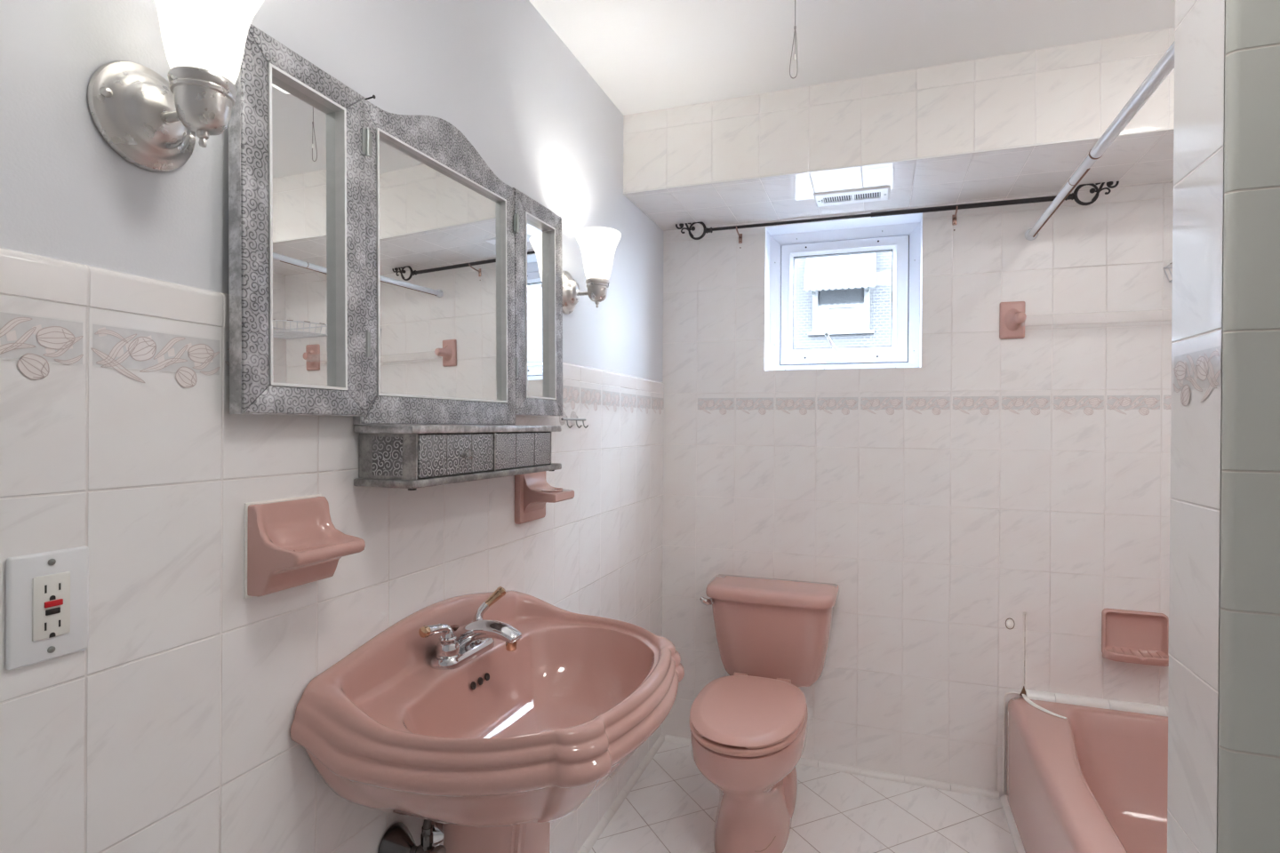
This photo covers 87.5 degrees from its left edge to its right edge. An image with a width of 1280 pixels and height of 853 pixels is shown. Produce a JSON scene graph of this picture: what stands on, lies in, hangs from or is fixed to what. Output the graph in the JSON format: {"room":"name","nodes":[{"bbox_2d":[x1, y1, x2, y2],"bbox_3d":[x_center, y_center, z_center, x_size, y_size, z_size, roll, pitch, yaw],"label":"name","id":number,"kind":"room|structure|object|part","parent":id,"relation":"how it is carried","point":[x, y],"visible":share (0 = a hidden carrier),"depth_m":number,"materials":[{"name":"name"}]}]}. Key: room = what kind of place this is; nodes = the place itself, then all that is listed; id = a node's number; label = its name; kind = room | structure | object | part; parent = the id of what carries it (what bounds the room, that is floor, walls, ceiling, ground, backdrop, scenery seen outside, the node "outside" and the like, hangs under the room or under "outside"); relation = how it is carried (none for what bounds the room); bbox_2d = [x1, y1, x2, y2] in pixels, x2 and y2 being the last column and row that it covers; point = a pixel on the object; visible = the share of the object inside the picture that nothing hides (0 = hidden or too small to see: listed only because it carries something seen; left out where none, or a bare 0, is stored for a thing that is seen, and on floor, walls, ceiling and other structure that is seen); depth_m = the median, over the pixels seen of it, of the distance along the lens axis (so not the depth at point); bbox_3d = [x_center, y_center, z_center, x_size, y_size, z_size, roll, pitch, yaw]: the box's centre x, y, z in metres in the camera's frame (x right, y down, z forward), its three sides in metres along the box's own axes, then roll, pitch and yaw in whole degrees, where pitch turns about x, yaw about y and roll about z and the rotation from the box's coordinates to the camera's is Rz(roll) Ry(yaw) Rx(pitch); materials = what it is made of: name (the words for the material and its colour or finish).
{"room":"bathroom","nodes":[
{"label":"bathroom","id":0,"kind":"room"},
{"bbox_2d":[0,0,663,382],"bbox_3d":[-0.574,0.103,1.075,0.144,2.330,3.839,0,0,20],"label":"wall","id":1,"kind":"structure","parent":0,"point":[496,71],"depth_m":1.11,"materials":[{"name":"white paint"}]},
{"bbox_2d":[5,545,88,671],"bbox_3d":[-0.619,0.188,0.702,0.011,0.114,0.074,0,0,20],"label":"electrical outlet","id":2,"kind":"object","parent":1,"relation":"attached to","point":[47,611],"visible":1,"depth_m":0.70,"materials":[{"name":"white plastic"}]},
{"bbox_2d":[32,571,70,641],"bbox_3d":[-0.617,0.188,0.702,0.004,0.066,0.034,0,0,20],"label":"socket","id":3,"kind":"object","parent":2,"relation":"attached to","point":[51,590],"depth_m":0.70,"materials":[{"name":"white plastic"}]},
{"bbox_2d":[87,0,263,171],"bbox_3d":[-0.515,-0.415,0.770,0.162,0.218,0.127,0,0,20],"label":"wall sconce","id":4,"kind":"object","parent":1,"relation":"attached to","point":[152,122],"visible":1,"depth_m":0.75,"materials":[{"name":"silver metal"}]},
{"bbox_3d":[-0.573,-0.367,0.791,0.041,0.121,0.121,0,0,20],"label":"plate","id":5,"kind":"part","parent":4,"relation":"part of","materials":[{"name":"silver metal"}]},
{"bbox_3d":[-0.538,-0.361,0.778,0.043,0.015,0.015,0,0,20],"label":"arm","id":6,"kind":"part","parent":4,"relation":"part of","materials":[{"name":"silver metal"}]},
{"bbox_3d":[-0.498,-0.458,0.764,0.127,0.132,0.127,0,0,20],"label":"lamp shade","id":7,"kind":"part","parent":4,"relation":"part of","materials":[{"name":"white glass"}]},
{"bbox_2d":[244,494,365,599],"bbox_3d":[-0.480,0.172,0.970,0.092,0.132,0.134,0,0,20],"label":"soap shelf","id":8,"kind":"object","parent":1,"relation":"attached to","point":[290,542],"visible":1,"depth_m":0.95,"materials":[{"name":"pink ceramic"}]},
{"bbox_2d":[0,293,663,852],"bbox_3d":[-0.516,0.568,1.028,0.008,1.402,3.589,0,0,20],"label":"wall tile","id":9,"kind":"object","parent":1,"relation":"attached to","point":[169,732],"depth_m":0.88,"materials":[{"name":"tile"}]},
{"bbox_2d":[0,310,663,414],"bbox_3d":[-0.311,-0.082,1.574,0.001,0.067,2.415,0,0,20],"label":"trim","id":10,"kind":"structure","parent":1,"relation":"attached to","point":[36,342],"depth_m":0.77,"materials":[{"name":"white tile"}]},
{"bbox_2d":[0,248,663,393],"bbox_3d":[-0.510,-0.156,1.026,0.010,0.046,3.589,0,0,20],"label":"trim","id":11,"kind":"structure","parent":1,"relation":"attached to","point":[21,274],"depth_m":0.77,"materials":[{"name":"tile"}]},
{"bbox_2d":[364,95,375,100],"bbox_3d":[-0.460,-0.559,1.138,0.020,0.008,0.007,0,0,20],"label":"nail","id":12,"kind":"object","parent":1,"relation":"attached to","point":[372,96],"visible":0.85,"depth_m":1.14,"materials":[{"name":"black metal"}]},
{"bbox_2d":[228,24,562,490],"bbox_3d":[-0.336,-0.248,1.309,0.145,0.702,0.933,0,0,20],"label":"mirror cabinet","id":13,"kind":"object","parent":1,"relation":"attached to","point":[382,275],"visible":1,"depth_m":1.14,"materials":[{"name":"grey metal"}]},
{"bbox_3d":[-0.498,-0.279,0.994,0.032,0.522,0.227,0,0,20],"label":"door","id":14,"kind":"part","parent":13,"relation":"part of","materials":[{"name":"grey metal"}]},
{"bbox_2d":[272,75,335,386],"bbox_3d":[-0.504,-0.279,0.994,0.009,0.444,0.142,0,0,19],"label":"mirror glass","id":15,"kind":"object","parent":13,"relation":"attached to","point":[304,111],"depth_m":1.00,"materials":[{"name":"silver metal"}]},
{"bbox_3d":[-0.382,-0.302,1.325,0.028,0.595,0.463,0,0,22],"label":"frame","id":16,"kind":"part","parent":13,"relation":"part of","materials":[{"name":"grey metal"}]},
{"bbox_2d":[379,136,501,400],"bbox_3d":[-0.386,-0.281,1.325,0.009,0.456,0.392,0,0,22],"label":"mirror glass","id":17,"kind":"object","parent":13,"relation":"attached to","point":[440,223],"depth_m":1.30,"materials":[{"name":"silver metal"}]},
{"bbox_3d":[-0.374,0.049,1.218,0.108,0.071,0.223,0,0,20],"label":"drawer","id":18,"kind":"part","parent":13,"relation":"part of","materials":[{"name":"grey metal"}]},
{"bbox_2d":[353,424,561,433],"bbox_3d":[-0.330,0.004,1.344,0.119,0.014,0.538,0,0,20],"label":"shelf","id":19,"kind":"object","parent":13,"relation":"attached to","point":[357,428],"depth_m":1.18,"materials":[{"name":"grey metal"}]},
{"bbox_3d":[-0.330,0.093,1.344,0.120,0.014,0.538,0,0,20],"label":"board","id":20,"kind":"part","parent":13,"relation":"part of","materials":[{"name":"grey metal"}]},
{"bbox_3d":[-0.315,0.050,1.206,0.010,0.012,0.012,0,0,20],"label":"knob post","id":21,"kind":"part","parent":13,"relation":"part of","materials":[{"name":"grey metal"}]},
{"bbox_3d":[-0.294,0.049,1.437,0.110,0.071,0.230,0,0,20],"label":"drawer","id":22,"kind":"part","parent":13,"relation":"part of","materials":[{"name":"grey metal"}]},
{"bbox_2d":[527,218,549,398],"bbox_3d":[-0.261,-0.288,1.654,0.009,0.440,0.146,0,0,21],"label":"mirror glass","id":23,"kind":"object","parent":13,"relation":"attached to","point":[538,229],"depth_m":1.67,"materials":[{"name":"silver metal"}]},
{"bbox_3d":[-0.255,-0.289,1.651,0.031,0.521,0.232,0,0,21],"label":"door","id":24,"kind":"part","parent":13,"relation":"part of","materials":[{"name":"grey metal"}]},
{"bbox_2d":[377,819,446,852],"bbox_3d":[-0.393,0.653,1.208,0.104,0.273,0.113,0,0,20],"label":"supply valve","id":25,"kind":"object","parent":1,"relation":"attached to","point":[397,838],"visible":0.67,"depth_m":1.18,"materials":[{"name":"silver metal"}]},
{"bbox_3d":[-0.358,0.754,1.174,0.014,0.029,0.047,0,0,20],"label":"handle","id":26,"kind":"part","parent":25,"relation":"part of","materials":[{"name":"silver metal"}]},
{"bbox_2d":[432,821,443,847],"bbox_3d":[-0.360,0.728,1.302,0.104,0.199,0.072,0,0,20],"label":"supply valve","id":27,"kind":"object","parent":1,"relation":"attached to","point":[437,828],"visible":0.08,"depth_m":1.29,"materials":[{"name":"silver metal"}]},
{"bbox_2d":[514,471,574,524],"bbox_3d":[-0.230,0.169,1.654,0.102,0.134,0.136,0,0,20],"label":"toothbrush holder","id":28,"kind":"object","parent":1,"relation":"attached to","point":[532,492],"visible":0.89,"depth_m":1.62,"materials":[{"name":"pink ceramic"}]},
{"bbox_3d":[-0.271,0.169,1.668,0.016,0.134,0.136,0,0,20],"label":"plate","id":29,"kind":"part","parent":28,"relation":"part of","materials":[{"name":"pink ceramic"}]},
{"bbox_2d":[523,472,574,513],"bbox_3d":[-0.224,0.162,1.651,0.088,0.105,0.112,0,0,20],"label":"tray","id":30,"kind":"object","parent":28,"relation":"on","point":[537,492],"depth_m":1.63,"materials":[{"name":"pink ceramic"}]},
{"bbox_2d":[560,417,588,428],"bbox_3d":[-0.184,-0.020,1.876,0.034,0.048,0.150,0,0,20],"label":"hook rail","id":31,"kind":"object","parent":1,"relation":"attached to","point":[562,419],"visible":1,"depth_m":1.88,"materials":[{"name":"silver metal"}]},
{"bbox_3d":[-0.185,-0.020,1.876,0.006,0.006,0.150,0,0,20],"label":"rail","id":32,"kind":"part","parent":31,"relation":"part of","materials":[{"name":"silver metal"}]},
{"bbox_2d":[562,226,621,314],"bbox_3d":[-0.133,-0.421,1.842,0.162,0.218,0.127,0,0,20],"label":"wall sconce","id":33,"kind":"object","parent":1,"relation":"attached to","point":[597,244],"visible":0.96,"depth_m":1.81,"materials":[{"name":"white glass"}]},
{"bbox_3d":[-0.190,-0.373,1.862,0.041,0.121,0.121,0,0,20],"label":"plate","id":34,"kind":"part","parent":33,"relation":"part of","materials":[{"name":"silver metal"}]},
{"bbox_3d":[-0.156,-0.367,1.850,0.043,0.015,0.015,0,0,20],"label":"arm","id":35,"kind":"part","parent":33,"relation":"part of","materials":[{"name":"silver metal"}]},
{"bbox_3d":[-0.116,-0.464,1.836,0.127,0.132,0.127,0,0,20],"label":"lamp shade","id":36,"kind":"part","parent":33,"relation":"part of","materials":[{"name":"white glass"}]},
{"bbox_2d":[577,734,664,852],"bbox_3d":[-0.508,1.259,1.025,0.019,0.019,3.588,0,0,20],"label":"baseboard","id":37,"kind":"structure","parent":1,"relation":"attached to","point":[589,843],"depth_m":2.25,"materials":[{"name":"white tile"}]},
{"bbox_2d":[588,741,1016,852],"bbox_3d":[0.421,1.316,0.720,2.275,0.080,3.839,0,0,20],"label":"floor","id":38,"kind":"structure","parent":0,"point":[672,807],"depth_m":2.19,"materials":[{"name":"tile"}]},
{"bbox_2d":[289,590,684,852],"bbox_3d":[-0.184,0.810,1.235,0.478,0.922,0.684,0,0,20],"label":"pedestal sink","id":39,"kind":"object","parent":38,"relation":"on","point":[498,748],"visible":0.98,"depth_m":1.11,"materials":[{"name":"pink ceramic"}]},
{"bbox_2d":[418,586,521,670],"bbox_3d":[-0.332,0.387,1.294,0.188,0.120,0.162,0,0,-21],"label":"faucet","id":40,"kind":"object","parent":39,"relation":"on","point":[454,649],"visible":1,"depth_m":1.26,"materials":[{"name":"silver metal"}]},
{"bbox_3d":[-0.360,0.413,1.252,0.049,0.040,0.049,0,0,20],"label":"handle","id":41,"kind":"part","parent":40,"relation":"part of","materials":[{"name":"silver metal"}]},
{"bbox_3d":[-0.362,0.410,1.307,0.018,0.044,0.018,0,0,20],"label":"lift rod","id":42,"kind":"part","parent":40,"relation":"part of","materials":[{"name":"silver metal"}]},
{"bbox_3d":[-0.343,0.436,1.300,0.058,0.022,0.170,0,0,20],"label":"plate","id":43,"kind":"part","parent":40,"relation":"part of","materials":[{"name":"silver metal"}]},
{"bbox_3d":[-0.326,0.413,1.348,0.049,0.040,0.049,0,0,20],"label":"handle","id":44,"kind":"part","parent":40,"relation":"part of","materials":[{"name":"silver metal"}]},
{"bbox_3d":[-0.305,0.408,1.286,0.167,0.074,0.048,0,0,20],"label":"spout","id":45,"kind":"part","parent":40,"relation":"part of","materials":[{"name":"silver metal"}]},
{"bbox_2d":[689,574,839,852],"bbox_3d":[0.373,0.926,2.168,0.474,0.692,0.830,0,0,20],"label":"toilet","id":46,"kind":"object","parent":38,"relation":"on","point":[748,725],"visible":1,"depth_m":2.06,"materials":[{"name":"pink ceramic"}]},
{"bbox_3d":[0.244,0.631,2.424,0.061,0.033,0.030,0,0,-33],"label":"flush lever","id":47,"kind":"part","parent":46,"relation":"part of","materials":[{"name":"silver metal"}]},
{"bbox_3d":[0.324,0.866,2.015,0.332,0.018,0.510,0,0,20],"label":"seat","id":48,"kind":"part","parent":46,"relation":"part of","materials":[{"name":"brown plastic"}]},
{"bbox_3d":[0.324,0.844,2.015,0.329,0.019,0.507,0,0,20],"label":"lid","id":49,"kind":"part","parent":46,"relation":"part of","materials":[{"name":"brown plastic"}]},
{"bbox_3d":[0.339,1.075,2.062,0.338,0.395,0.608,0,0,20],"label":"bowl","id":50,"kind":"part","parent":46,"relation":"part of","materials":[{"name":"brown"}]},
{"bbox_3d":[0.477,0.600,2.441,0.468,0.042,0.246,0,0,20],"label":"tank lid","id":51,"kind":"part","parent":46,"relation":"part of","materials":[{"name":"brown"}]},
{"bbox_3d":[0.477,0.777,2.445,0.442,0.314,0.209,0,0,20],"label":"tank","id":52,"kind":"part","parent":46,"relation":"part of","materials":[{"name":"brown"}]},
{"bbox_2d":[1002,686,1167,852],"bbox_3d":[1.341,1.083,1.461,0.738,0.395,1.525,0,0,20],"label":"bathtub","id":53,"kind":"object","parent":38,"relation":"on","point":[1080,779],"visible":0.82,"depth_m":2.03,"materials":[{"name":"pink ceramic"}]},
{"bbox_2d":[1000,795,1025,852],"bbox_3d":[0.987,1.268,1.576,0.021,0.021,1.507,0,0,20],"label":"baseboard","id":54,"kind":"structure","parent":53,"relation":"attached to","point":[1016,838],"depth_m":2.12,"materials":[{"name":"white tile"}]},
{"bbox_2d":[528,0,1175,115],"bbox_3d":[0.338,-1.094,0.432,2.275,0.080,3.241,0,0,20],"label":"ceiling","id":55,"kind":"structure","parent":0,"point":[644,55],"depth_m":1.80,"materials":[{"name":"white paint"}]},
{"bbox_3d":[0.180,-0.979,1.101,0.190,0.156,0.615,0,0,20],"label":"ceiling light","id":56,"kind":"object","parent":55,"relation":"attached to","visible":0},
{"bbox_2d":[789,0,797,78],"bbox_3d":[0.324,-0.856,1.411,0.017,0.241,0.005,0,0,20],"label":"pull cord","id":57,"kind":"object","parent":56,"relation":"hanging from","point":[795,27],"visible":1,"depth_m":1.41,"materials":[{"name":"white fabric"}]},
{"bbox_2d":[661,182,1173,797],"bbox_3d":[1.050,0.111,2.454,2.275,2.330,0.150,0,0,20],"label":"wall","id":58,"kind":"structure","parent":0,"point":[933,532],"depth_m":2.36,"materials":[{"name":"tile"}]},
{"bbox_2d":[664,735,999,799],"bbox_3d":[0.667,1.264,2.501,1.202,0.019,0.019,0,0,20],"label":"baseboard","id":59,"kind":"structure","parent":58,"relation":"attached to","point":[870,773],"depth_m":2.41,"materials":[{"name":"white tile"}]},
{"bbox_2d":[768,222,920,370],"bbox_3d":[0.781,-0.490,2.588,0.558,0.553,0.114,0,0,20],"label":"window","id":60,"kind":"structure","parent":58,"relation":"in","point":[903,240],"depth_m":2.59,"materials":[{"name":"white plastic"}]},
{"bbox_3d":[0.748,-0.308,2.581,0.057,0.084,0.032,0,0,20],"label":"crank arm","id":61,"kind":"part","parent":60,"relation":"part of","materials":[{"name":"white plastic"}]},
{"bbox_2d":[675,181,1119,247],"bbox_3d":[0.842,-0.749,2.406,1.474,0.117,0.081,0,0,20],"label":"curtain rod","id":62,"kind":"object","parent":58,"relation":"attached to","point":[1074,196],"visible":0.9,"depth_m":2.32,"materials":[{"name":"black metal"}]},
{"bbox_2d":[623,27,1174,231],"bbox_3d":[0.952,-0.920,2.166,1.981,0.267,0.458,0,0,20],"label":"soffit","id":63,"kind":"object","parent":58,"relation":"attached to","point":[1075,91],"depth_m":2.04,"materials":[{"name":"tile"}]},
{"bbox_2d":[813,185,890,207],"bbox_3d":[0.725,-0.784,2.291,0.245,0.010,0.133,0,0,20],"label":"air vent","id":64,"kind":"object","parent":63,"relation":"attached to","point":[878,193],"visible":1,"depth_m":2.28,"materials":[{"name":"white plastic"}]},
{"bbox_2d":[623,127,1173,194],"bbox_3d":[0.876,-0.789,1.951,1.979,0.006,0.006,0,0,20],"label":"trim","id":65,"kind":"structure","parent":63,"relation":"attached to","point":[1165,129],"depth_m":1.98,"materials":[{"name":"white"}]},
{"bbox_2d":[697,394,1171,415],"bbox_3d":[1.096,-0.074,2.357,1.841,0.067,0.001,0,0,20],"label":"trim","id":66,"kind":"structure","parent":58,"relation":"attached to","point":[1142,403],"depth_m":2.36,"materials":[{"name":"white tile"}]},
{"bbox_2d":[1005,618,1014,629],"bbox_3d":[1.268,0.677,2.293,0.029,0.039,0.006,0,0,20],"label":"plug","id":67,"kind":"object","parent":58,"relation":"attached to","point":[1008,621],"visible":1,"depth_m":2.29,"materials":[{"name":"plastic"}]},
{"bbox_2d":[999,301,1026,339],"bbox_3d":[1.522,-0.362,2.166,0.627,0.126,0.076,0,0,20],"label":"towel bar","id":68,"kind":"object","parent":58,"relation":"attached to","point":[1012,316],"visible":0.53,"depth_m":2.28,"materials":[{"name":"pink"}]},
{"bbox_3d":[1.263,-0.364,2.252,0.060,0.084,0.064,0,0,20],"label":"post","id":69,"kind":"part","parent":68,"relation":"part of","materials":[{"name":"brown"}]},
{"bbox_2d":[1023,611,1027,686],"bbox_3d":[1.312,0.757,2.281,0.012,0.252,0.002,0,0,20],"label":"trim","id":70,"kind":"structure","parent":58,"relation":"attached to","point":[1024,612],"depth_m":2.28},
{"bbox_2d":[1025,689,1167,716],"bbox_3d":[1.627,0.912,2.155,0.674,0.026,0.026,0,0,20],"label":"trim","id":71,"kind":"structure","parent":58,"relation":"attached to","point":[1114,705],"depth_m":2.19,"materials":[{"name":"white"}]},
{"bbox_2d":[1101,608,1168,666],"bbox_3d":[1.592,0.679,2.139,0.178,0.160,0.080,0,0,20],"label":"soap dish","id":72,"kind":"object","parent":58,"relation":"attached to","point":[1127,636],"visible":0.97,"depth_m":2.16,"materials":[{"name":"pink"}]},
{"bbox_2d":[1102,646,1168,666],"bbox_3d":[1.591,0.740,2.139,0.174,0.038,0.078,0,0,20],"label":"tray","id":73,"kind":"object","parent":72,"relation":"on","point":[1158,656],"depth_m":2.14,"materials":[{"name":"pink ceramic"}]},
{"bbox_2d":[1163,263,1172,282],"bbox_3d":[1.767,-0.486,1.958,0.294,0.052,0.294,0,0,20],"label":"basket","id":74,"kind":"object","parent":58,"relation":"attached to","point":[1171,264],"visible":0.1,"depth_m":2.13,"materials":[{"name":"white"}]},
{"bbox_2d":[1167,0,1279,852],"bbox_3d":[1.044,0.116,0.677,0.791,2.330,0.147,0,0,20],"label":"wall partition","id":75,"kind":"structure","parent":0,"point":[1223,790],"depth_m":0.74,"materials":[{"name":"tile"}]},
{"bbox_2d":[1024,41,1174,240],"bbox_3d":[1.073,-0.651,1.555,0.039,0.039,1.526,0,0,20],"label":"shower rod","id":76,"kind":"object","parent":75,"relation":"attached to","point":[1165,65],"visible":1,"depth_m":1.44,"materials":[{"name":"white metal"}]},
{"bbox_2d":[1024,228,1038,240],"bbox_3d":[1.325,-0.651,2.264,0.039,0.039,0.022,0,0,20],"label":"rod flange","id":77,"kind":"object","parent":76,"relation":"on","point":[1028,236],"depth_m":2.26,"materials":[{"name":"white plastic"}]},
{"bbox_2d":[1173,344,1220,406],"bbox_3d":[0.673,-0.059,0.811,0.001,0.067,0.129,0,0,20],"label":"trim","id":78,"kind":"structure","parent":75,"relation":"attached to","point":[1199,370],"depth_m":0.81,"materials":[{"name":"white tile"}]},
{"label":"outside","id":79,"kind":"structure","parent":0,"visible":0},
{"bbox_2d":[794,251,896,349],"bbox_3d":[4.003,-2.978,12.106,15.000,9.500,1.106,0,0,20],"label":"window pane","id":80,"kind":"structure","parent":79,"point":[848,298],"depth_m":12.29,"materials":[{"name":"glass"}]},
{"bbox_3d":[3.730,-2.061,12.434,0.680,0.380,0.029,0,0,20],"label":"sash","id":81,"kind":"part","parent":80,"relation":"part of","materials":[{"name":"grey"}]}
]}

